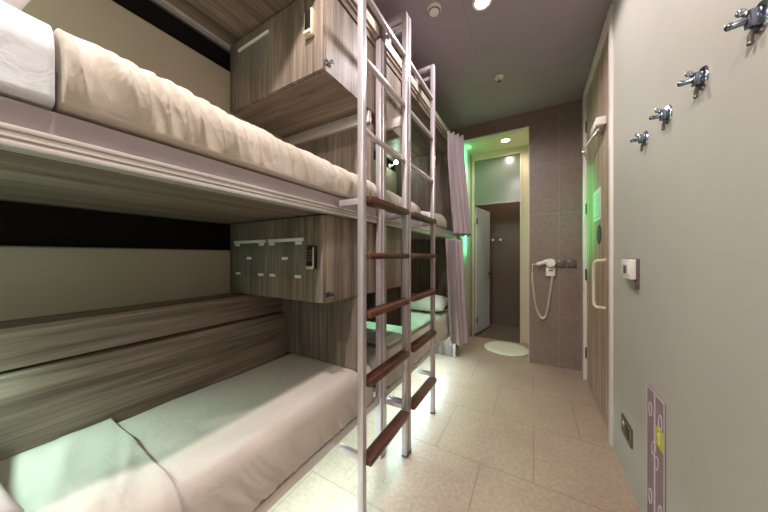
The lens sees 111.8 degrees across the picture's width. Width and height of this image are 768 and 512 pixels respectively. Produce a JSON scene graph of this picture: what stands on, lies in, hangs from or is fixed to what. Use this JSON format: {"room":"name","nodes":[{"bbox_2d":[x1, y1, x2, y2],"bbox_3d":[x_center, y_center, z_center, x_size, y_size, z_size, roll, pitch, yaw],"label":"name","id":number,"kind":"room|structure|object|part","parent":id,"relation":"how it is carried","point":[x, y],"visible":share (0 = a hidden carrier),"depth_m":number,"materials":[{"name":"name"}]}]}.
{"room":"dormitory","nodes":[
{"label":"dormitory","id":0,"kind":"room"},
{"bbox_2d":[0,0,393,355],"bbox_3d":[-1.046,-0.242,1.922,0.070,3.185,5.490,0,0,30],"label":"wall","id":1,"kind":"structure","parent":0,"point":[153,1],"depth_m":1.50,"materials":[{"name":"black paint"}]},
{"bbox_2d":[267,323,639,511],"bbox_3d":[0.536,1.390,2.086,2.650,0.080,7.350,0,0,30],"label":"floor","id":2,"kind":"structure","parent":0,"point":[504,433],"depth_m":1.79,"materials":[{"name":"beige tile"}]},
{"bbox_2d":[0,0,386,511],"bbox_3d":[-0.989,-0.100,0.987,0.952,2.900,2.405,0,0,30],"label":"bunk bed","id":3,"kind":"object","parent":2,"relation":"on","point":[90,335],"visible":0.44,"depth_m":1.21,"materials":[{"name":"wood"}]},
{"bbox_3d":[-1.405,-0.129,1.200,0.017,0.174,2.270,0,0,30],"label":"recess panel","id":4,"kind":"part","parent":3,"relation":"part of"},
{"bbox_3d":[-1.377,0.145,1.184,0.032,0.370,2.270,0,0,30],"label":"padded panel","id":5,"kind":"part","parent":3,"relation":"part of","materials":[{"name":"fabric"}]},
{"bbox_3d":[-1.377,-0.756,1.184,0.032,0.972,2.270,0,0,30],"label":"padded panel","id":6,"kind":"part","parent":3,"relation":"part of","materials":[{"name":"fabric"}]},
{"bbox_3d":[-1.405,-1.317,1.200,0.017,0.146,2.270,0,0,30],"label":"recess panel","id":7,"kind":"part","parent":3,"relation":"part of","materials":[{"name":"beige paint"}]},
{"bbox_3d":[-0.629,-0.239,0.754,0.047,0.045,2.280,0,0,30],"label":"rail","id":8,"kind":"part","parent":3,"relation":"part of","materials":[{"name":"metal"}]},
{"bbox_2d":[116,353,372,511],"bbox_3d":[-0.877,0.811,0.896,0.656,0.258,2.200,0,0,30],"label":"mattress","id":9,"kind":"object","parent":3,"relation":"on","point":[227,445],"visible":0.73,"depth_m":1.10,"materials":[{"name":"white fabric"}]},
{"bbox_2d":[0,418,181,511],"bbox_3d":[-1.124,0.782,0.434,0.694,0.310,1.122,0,0,30],"label":"duvet","id":10,"kind":"object","parent":9,"relation":"on","point":[101,466],"visible":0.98,"depth_m":0.78,"materials":[{"name":"white fabric"}]},
{"bbox_2d":[0,482,24,511],"bbox_3d":[-1.170,0.525,0.442,0.580,0.172,0.600,0,0,30],"label":"pillow","id":11,"kind":"object","parent":10,"relation":"on","point":[7,503],"visible":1,"depth_m":0.56,"materials":[{"name":"fabric"}]},
{"bbox_3d":[-0.620,0.966,0.749,0.038,0.049,2.280,0,0,30],"label":"rail","id":12,"kind":"part","parent":3,"relation":"part of","materials":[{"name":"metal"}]},
{"bbox_2d":[230,0,400,143],"bbox_3d":[-0.444,-1.183,1.900,0.864,0.445,0.928,0,0,30],"label":"locker","id":13,"kind":"object","parent":3,"relation":"attached to","point":[296,72],"visible":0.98,"depth_m":1.54,"materials":[{"name":"brown wood"}]},
{"bbox_3d":[-0.811,-1.327,1.608,0.301,0.014,0.012,0,0,30],"label":"holder rail","id":14,"kind":"part","parent":13,"relation":"part of","materials":[{"name":"white plastic"}]},
{"bbox_3d":[-0.667,-1.182,1.544,0.829,0.440,0.020,0,0,30],"label":"door","id":15,"kind":"part","parent":13,"relation":"part of","materials":[{"name":"brown wood"}]},
{"bbox_2d":[230,215,400,302],"bbox_3d":[-0.443,0.015,1.901,0.864,0.458,0.926,0,0,30],"label":"locker","id":16,"kind":"object","parent":3,"relation":"attached to","point":[308,258],"visible":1,"depth_m":1.50,"materials":[{"name":"brown wood"}]},
{"bbox_3d":[-0.842,-0.089,1.626,0.311,0.018,0.012,0,0,30],"label":"holder rail","id":17,"kind":"part","parent":16,"relation":"part of","materials":[{"name":"white plastic"}]},
{"bbox_3d":[-0.667,0.015,1.544,0.829,0.453,0.020,0,0,30],"label":"door","id":18,"kind":"part","parent":16,"relation":"part of","materials":[{"name":"brown wood"}]},
{"bbox_3d":[-0.557,-0.089,1.462,0.289,0.018,0.012,0,0,30],"label":"holder rail","id":19,"kind":"part","parent":16,"relation":"part of","materials":[{"name":"white plastic"}]},
{"bbox_3d":[-0.362,0.009,1.327,0.006,0.105,0.004,0,0,30],"label":"lock trim","id":20,"kind":"part","parent":16,"relation":"part of","materials":[{"name":"beige metal"}]},
{"bbox_2d":[339,0,409,511],"bbox_3d":[-0.038,-0.145,1.567,0.208,2.990,0.548,0,0,30],"label":"ladder","id":21,"kind":"object","parent":3,"relation":"attached to","point":[368,456],"visible":0.94,"depth_m":1.41,"materials":[{"name":"metal"}]},
{"bbox_3d":[-0.019,-0.049,1.770,0.041,2.798,0.081,0,0,30],"label":"post","id":22,"kind":"part","parent":3,"relation":"part of","materials":[{"name":"metal"}]},
{"bbox_3d":[-0.958,-0.285,0.949,0.713,0.067,2.210,0,0,30],"label":"mattress","id":23,"kind":"object","parent":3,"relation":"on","visible":0},
{"bbox_2d":[0,0,54,110],"bbox_3d":[-1.192,-0.434,0.446,0.734,0.224,0.685,0,0,30],"label":"sheet","id":24,"kind":"object","parent":23,"relation":"on","point":[27,47],"visible":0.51,"depth_m":0.53,"materials":[{"name":"white fabric"}]},
{"bbox_2d":[1,0,29,10],"bbox_3d":[-1.204,-0.641,0.514,0.560,0.152,0.560,0,0,30],"label":"pillow","id":25,"kind":"object","parent":24,"relation":"on","point":[18,4],"visible":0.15,"depth_m":0.63,"materials":[{"name":"fabric"}]},
{"bbox_2d":[51,28,376,206],"bbox_3d":[-0.689,-0.431,1.304,0.786,0.219,1.302,0,0,30],"label":"duvet","id":26,"kind":"object","parent":23,"relation":"on","point":[94,85],"visible":0.38,"depth_m":0.74,"materials":[{"name":"beige fabric"}]},
{"bbox_2d":[355,34,455,395],"bbox_3d":[0.092,-0.100,2.882,0.937,2.900,1.952,0,0,30],"label":"bunk bed","id":27,"kind":"object","parent":2,"relation":"on","point":[420,105],"visible":0.12,"depth_m":3.50,"materials":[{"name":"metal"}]},
{"bbox_3d":[-0.319,-1.317,3.089,0.017,0.146,1.892,0,0,30],"label":"recess panel","id":28,"kind":"part","parent":27,"relation":"part of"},
{"bbox_3d":[-0.291,-0.756,3.073,0.032,0.972,1.892,0,0,30],"label":"padded panel","id":29,"kind":"part","parent":27,"relation":"part of","materials":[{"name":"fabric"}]},
{"bbox_2d":[366,309,448,385],"bbox_3d":[0.205,0.810,2.778,0.656,0.260,1.820,0,0,30],"label":"mattress","id":30,"kind":"object","parent":27,"relation":"on","point":[441,317],"visible":0.29,"depth_m":2.30,"materials":[{"name":"white fabric"}]},
{"bbox_2d":[366,313,429,346],"bbox_3d":[0.037,0.652,2.505,0.608,0.044,1.060,0,0,30],"label":"blanket","id":31,"kind":"object","parent":30,"relation":"on","point":[394,333],"visible":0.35,"depth_m":2.29,"materials":[{"name":"white fabric"}]},
{"bbox_2d":[411,293,447,310],"bbox_3d":[0.505,0.574,3.286,0.620,0.184,0.417,0,0,30],"label":"pillow","id":32,"kind":"object","parent":30,"relation":"on","point":[441,302],"visible":0.56,"depth_m":3.11,"materials":[{"name":"fabric"}]},
{"bbox_2d":[388,16,436,453],"bbox_3d":[0.239,-0.145,2.049,0.208,2.990,0.548,0,0,30],"label":"ladder","id":33,"kind":"object","parent":27,"relation":"attached to","point":[428,385],"visible":0.72,"depth_m":2.00,"materials":[{"name":"metal"}]},
{"bbox_3d":[0.466,0.966,2.638,0.038,0.049,1.902,0,0,30],"label":"rail","id":34,"kind":"part","parent":27,"relation":"part of","materials":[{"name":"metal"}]},
{"bbox_3d":[0.457,-0.239,2.643,0.047,0.045,1.902,0,0,30],"label":"rail","id":35,"kind":"part","parent":27,"relation":"part of","materials":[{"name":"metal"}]},
{"bbox_3d":[0.550,-0.100,3.711,0.855,2.900,0.038,0,0,30],"label":"panel","id":36,"kind":"part","parent":27,"relation":"part of","materials":[{"name":"brown wood"}]},
{"bbox_3d":[0.946,-0.025,3.490,0.040,2.750,0.046,0,0,30],"label":"post","id":37,"kind":"part","parent":27,"relation":"part of","materials":[{"name":"metal"}]},
{"bbox_2d":[445,238,466,345],"bbox_3d":[0.848,0.430,3.107,0.369,1.265,0.173,0,0,-24],"label":"curtain","id":38,"kind":"object","parent":27,"relation":"hanging from","point":[454,247],"visible":1,"depth_m":3.07,"materials":[{"name":"purple fabric"}]},
{"bbox_2d":[447,130,471,236],"bbox_3d":[0.883,-0.845,3.116,0.339,1.215,0.180,0,0,-14],"label":"curtain","id":39,"kind":"object","parent":27,"relation":"hanging from","point":[458,194],"visible":1,"depth_m":3.07,"materials":[{"name":"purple fabric"}]},
{"bbox_3d":[0.121,-0.285,2.826,0.713,0.067,1.820,0,0,30],"label":"mattress","id":40,"kind":"object","parent":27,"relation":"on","visible":0},
{"bbox_2d":[374,190,420,220],"bbox_3d":[-0.104,-0.414,2.310,0.716,0.184,0.700,0,0,30],"label":"duvet","id":41,"kind":"object","parent":40,"relation":"on","point":[392,197],"visible":0.14,"depth_m":1.99,"materials":[{"name":"beige fabric"}]},
{"bbox_2d":[419,211,429,221],"bbox_3d":[0.191,-0.391,2.743,0.596,0.139,0.315,0,0,30],"label":"sheet","id":42,"kind":"object","parent":40,"relation":"on","point":[425,213],"visible":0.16,"depth_m":2.55,"materials":[{"name":"white fabric"}]},
{"bbox_2d":[429,212,446,228],"bbox_3d":[0.397,-0.409,3.132,0.665,0.174,0.536,0,0,30],"label":"duvet","id":43,"kind":"object","parent":40,"relation":"on","point":[441,221],"visible":0.28,"depth_m":2.93,"materials":[{"name":"beige fabric"}]},
{"bbox_2d":[484,341,528,356],"bbox_3d":[1.770,1.337,3.770,0.590,0.025,0.590,0,0,30],"label":"bath mat","id":44,"kind":"object","parent":2,"relation":"on","point":[498,347],"visible":0.97,"depth_m":3.72,"materials":[{"name":"beige fabric"}]},
{"bbox_2d":[457,147,469,346],"bbox_3d":[1.218,-0.180,4.179,0.185,3.060,0.680,0,0,30],"label":"wall","id":45,"kind":"structure","parent":0,"point":[466,240],"depth_m":4.25,"materials":[{"name":"paint"}]},
{"bbox_2d":[366,0,611,130],"bbox_3d":[0.007,-1.885,1.317,2.500,0.100,5.490,0,0,30],"label":"ceiling","id":46,"kind":"structure","parent":0,"point":[551,68],"depth_m":2.33,"materials":[{"name":"grey paint"}]},
{"bbox_2d":[427,2,440,16],"bbox_3d":[0.372,-1.820,1.931,0.104,0.030,0.104,0,0,30],"label":"smoke detector","id":47,"kind":"object","parent":46,"relation":"attached to","point":[434,9],"visible":1,"depth_m":1.91,"materials":[{"name":"white plastic"}]},
{"bbox_2d":[472,0,491,10],"bbox_3d":[0.710,-1.832,1.876,0.140,0.006,0.140,0,0,30],"label":"recessed light","id":48,"kind":"object","parent":46,"relation":"in","point":[478,5],"visible":1,"depth_m":1.89,"materials":[{"name":"white plastic"}]},
{"bbox_2d":[475,0,489,8],"bbox_3d":[0.710,-1.833,1.876,0.098,0.003,0.098,0,0,30],"label":"diffuser","id":49,"kind":"object","parent":48,"relation":"attached to","point":[479,4],"depth_m":1.89,"materials":[{"name":"white plastic"}]},
{"bbox_2d":[494,74,503,82],"bbox_3d":[1.180,-1.812,2.667,0.090,0.047,0.090,0,0,30],"label":"sprinkler","id":50,"kind":"object","parent":46,"relation":"attached to","point":[498,77],"visible":1,"depth_m":2.65,"materials":[{"name":"white plastic"}]},
{"bbox_2d":[461,0,542,57],"bbox_3d":[0.863,-1.834,1.892,0.510,0.002,0.900,0,0,30],"label":"trim","id":51,"kind":"structure","parent":46,"relation":"attached to","point":[461,0],"depth_m":2.15,"materials":[{"name":"paint"}]},
{"bbox_2d":[464,130,528,155],"bbox_3d":[1.969,-1.760,4.428,1.600,0.100,1.860,0,0,30],"label":"ceiling","id":52,"kind":"structure","parent":0,"point":[518,139],"depth_m":3.95,"materials":[{"name":"beige paint"}]},
{"bbox_2d":[500,138,510,142],"bbox_3d":[1.792,-1.707,3.838,0.154,0.006,0.154,0,0,30],"label":"recessed light","id":53,"kind":"object","parent":52,"relation":"in","point":[504,140],"visible":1,"depth_m":3.84,"materials":[{"name":"white plastic"}]},
{"bbox_2d":[477,202,519,326],"bbox_3d":[2.383,-0.180,5.147,1.600,3.060,0.100,0,0,30],"label":"wall","id":54,"kind":"structure","parent":0,"point":[505,217],"depth_m":5.09,"materials":[{"name":"brown tile"}]},
{"bbox_2d":[470,145,528,343],"bbox_3d":[1.852,-0.180,4.264,1.200,3.060,0.100,0,0,30],"label":"wall","id":55,"kind":"structure","parent":0,"point":[525,149],"depth_m":4.02,"materials":[{"name":"beige paint"}]},
{"bbox_2d":[475,207,491,332],"bbox_3d":[1.804,0.245,4.699,0.092,2.170,0.672,0,0,41],"label":"door","id":56,"kind":"structure","parent":55,"relation":"in","point":[482,217],"depth_m":4.67,"materials":[{"name":"white paint"}]},
{"bbox_2d":[472,151,521,342],"bbox_3d":[1.848,-0.142,4.272,0.745,2.985,0.130,0,0,30],"label":"frame","id":57,"kind":"object","parent":55,"relation":"attached to","point":[517,152],"visible":0.83,"depth_m":4.39,"materials":[{"name":"beige paint"}]},
{"bbox_2d":[474,154,519,205],"bbox_3d":[1.844,-1.230,4.260,0.686,0.750,0.045,0,0,30],"label":"window","id":58,"kind":"structure","parent":55,"relation":"in","point":[497,180],"depth_m":4.24,"materials":[{"name":"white glass"}]},
{"bbox_2d":[450,99,581,370],"bbox_3d":[1.290,-0.242,3.688,2.420,3.185,0.100,0,0,30],"label":"wall","id":59,"kind":"structure","parent":0,"point":[555,132],"depth_m":3.17,"materials":[{"name":"brown tile"}]},
{"bbox_2d":[464,126,528,143],"bbox_3d":[1.470,-0.152,3.584,0.935,3.004,0.108,0,0,30],"label":"trim opening","id":60,"kind":"structure","parent":59,"relation":"attached to","point":[526,128],"depth_m":3.52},
{"bbox_2d":[531,258,555,318],"bbox_3d":[1.950,0.407,3.184,0.263,0.754,0.115,0,0,30],"label":"hair dryer","id":61,"kind":"object","parent":59,"relation":"attached to","point":[550,263],"visible":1,"depth_m":3.17,"materials":[{"name":"white plastic"}]},
{"bbox_2d":[557,260,565,266],"bbox_3d":[2.134,0.090,3.129,0.090,0.090,0.027,0,0,30],"label":"switch plate","id":62,"kind":"object","parent":59,"relation":"attached to","point":[560,263],"visible":1,"depth_m":3.12,"materials":[{"name":"beige plastic"}]},
{"bbox_2d":[567,260,576,266],"bbox_3d":[2.223,0.090,3.078,0.090,0.090,0.027,0,0,30],"label":"switch plate","id":63,"kind":"object","parent":59,"relation":"attached to","point":[570,263],"visible":1,"depth_m":3.07,"materials":[{"name":"beige plastic"}]},
{"bbox_2d":[582,0,767,511],"bbox_3d":[1.052,-0.242,0.727,0.120,3.185,5.510,0,0,30],"label":"wall","id":64,"kind":"structure","parent":0,"point":[691,205],"depth_m":0.92,"materials":[{"name":"beige paint"}]},
{"bbox_2d":[582,4,612,445],"bbox_3d":[1.913,-0.220,2.359,0.154,3.140,1.187,0,0,30],"label":"door","id":65,"kind":"structure","parent":64,"relation":"in","point":[597,150],"depth_m":2.18,"materials":[{"name":"brown wood"}]},
{"bbox_3d":[1.914,-1.024,2.435,0.082,0.051,0.717,0,0,32],"label":"closer arm","id":66,"kind":"part","parent":65,"relation":"part of","materials":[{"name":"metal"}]},
{"bbox_2d":[594,186,600,221],"bbox_3d":[1.936,-0.460,2.365,0.004,0.280,0.290,0,0,30],"label":"paper notice","id":67,"kind":"object","parent":65,"relation":"attached to","point":[597,194],"visible":1,"depth_m":2.34,"materials":[{"name":"white paper"}]},
{"bbox_2d":[594,192,599,218],"bbox_3d":[1.932,-0.454,2.361,0.001,0.207,0.240,0,0,30],"label":"print","id":68,"kind":"object","parent":67,"relation":"attached to","point":[597,195],"depth_m":2.34},
{"bbox_2d":[597,225,600,243],"bbox_3d":[1.893,-0.190,2.291,0.004,0.170,0.170,0,0,30],"label":"sticker","id":69,"kind":"object","parent":65,"relation":"attached to","point":[599,226],"visible":1,"depth_m":2.28,"materials":[{"name":"plastic"}]},
{"bbox_3d":[1.750,0.227,2.120,0.085,0.410,0.045,0,0,30],"label":"pull handle","id":70,"kind":"part","parent":65,"relation":"part of","materials":[{"name":"beige metal"}]},
{"bbox_2d":[621,413,632,448],"bbox_3d":[1.456,1.045,1.562,0.013,0.110,0.190,0,0,30],"label":"wall socket","id":71,"kind":"object","parent":64,"relation":"attached to","point":[626,428],"visible":1,"depth_m":1.53,"materials":[{"name":"metal"}]},
{"bbox_2d":[625,425,628,440],"bbox_3d":[1.438,1.045,1.541,0.004,0.060,0.065,0,0,30],"label":"socket","id":72,"kind":"object","parent":71,"relation":"attached to","point":[626,426],"depth_m":1.53,"materials":[{"name":"black plastic"}]},
{"bbox_2d":[621,258,639,289],"bbox_3d":[1.335,0.090,1.382,0.043,0.152,0.298,0,0,30],"label":"switch","id":73,"kind":"object","parent":64,"relation":"attached to","point":[630,268],"visible":1,"depth_m":1.35,"materials":[{"name":"beige plastic"}]},
{"bbox_3d":[1.410,0.075,1.482,0.012,0.120,0.225,0,0,30],"label":"plate","id":74,"kind":"part","parent":73,"relation":"part of","materials":[{"name":"beige plastic"}]},
{"bbox_2d":[630,130,648,150],"bbox_3d":[1.291,-0.582,1.320,0.058,0.094,0.066,0,0,30],"label":"coat hook","id":75,"kind":"object","parent":64,"relation":"attached to","point":[642,139],"visible":1,"depth_m":1.31,"materials":[{"name":"silver metal"}]},
{"bbox_3d":[1.313,-0.591,1.308,0.007,0.076,0.066,0,0,30],"label":"plate","id":76,"kind":"part","parent":75,"relation":"part of","materials":[{"name":"silver metal"}]},
{"bbox_2d":[646,384,665,511],"bbox_3d":[1.250,0.971,1.198,0.008,0.678,0.202,0,0,30],"label":"sign","id":77,"kind":"object","parent":64,"relation":"attached to","point":[655,406],"visible":1,"depth_m":1.20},
{"bbox_2d":[649,104,672,129],"bbox_3d":[1.163,-0.582,1.098,0.058,0.094,0.066,0,0,30],"label":"coat hook","id":78,"kind":"object","parent":64,"relation":"attached to","point":[665,115],"visible":1,"depth_m":1.09,"materials":[{"name":"silver metal"}]},
{"bbox_3d":[1.185,-0.591,1.086,0.007,0.076,0.066,0,0,30],"label":"plate","id":79,"kind":"part","parent":78,"relation":"part of","materials":[{"name":"silver metal"}]},
{"bbox_2d":[677,65,709,98],"bbox_3d":[1.036,-0.582,0.876,0.058,0.094,0.066,0,0,30],"label":"coat hook","id":80,"kind":"object","parent":64,"relation":"attached to","point":[699,80],"visible":1,"depth_m":0.86,"materials":[{"name":"silver metal"}]},
{"bbox_3d":[1.058,-0.591,0.864,0.007,0.076,0.066,0,0,30],"label":"plate","id":81,"kind":"part","parent":80,"relation":"part of","materials":[{"name":"silver metal"}]},
{"bbox_2d":[723,0,767,46],"bbox_3d":[0.908,-0.582,0.654,0.058,0.094,0.066,0,0,30],"label":"coat hook","id":82,"kind":"object","parent":64,"relation":"attached to","point":[755,20],"visible":1,"depth_m":0.65,"materials":[{"name":"silver metal"}]},
{"bbox_3d":[0.930,-0.591,0.642,0.007,0.076,0.066,0,0,30],"label":"plate","id":83,"kind":"part","parent":82,"relation":"part of","materials":[{"name":"silver metal"}]}
]}

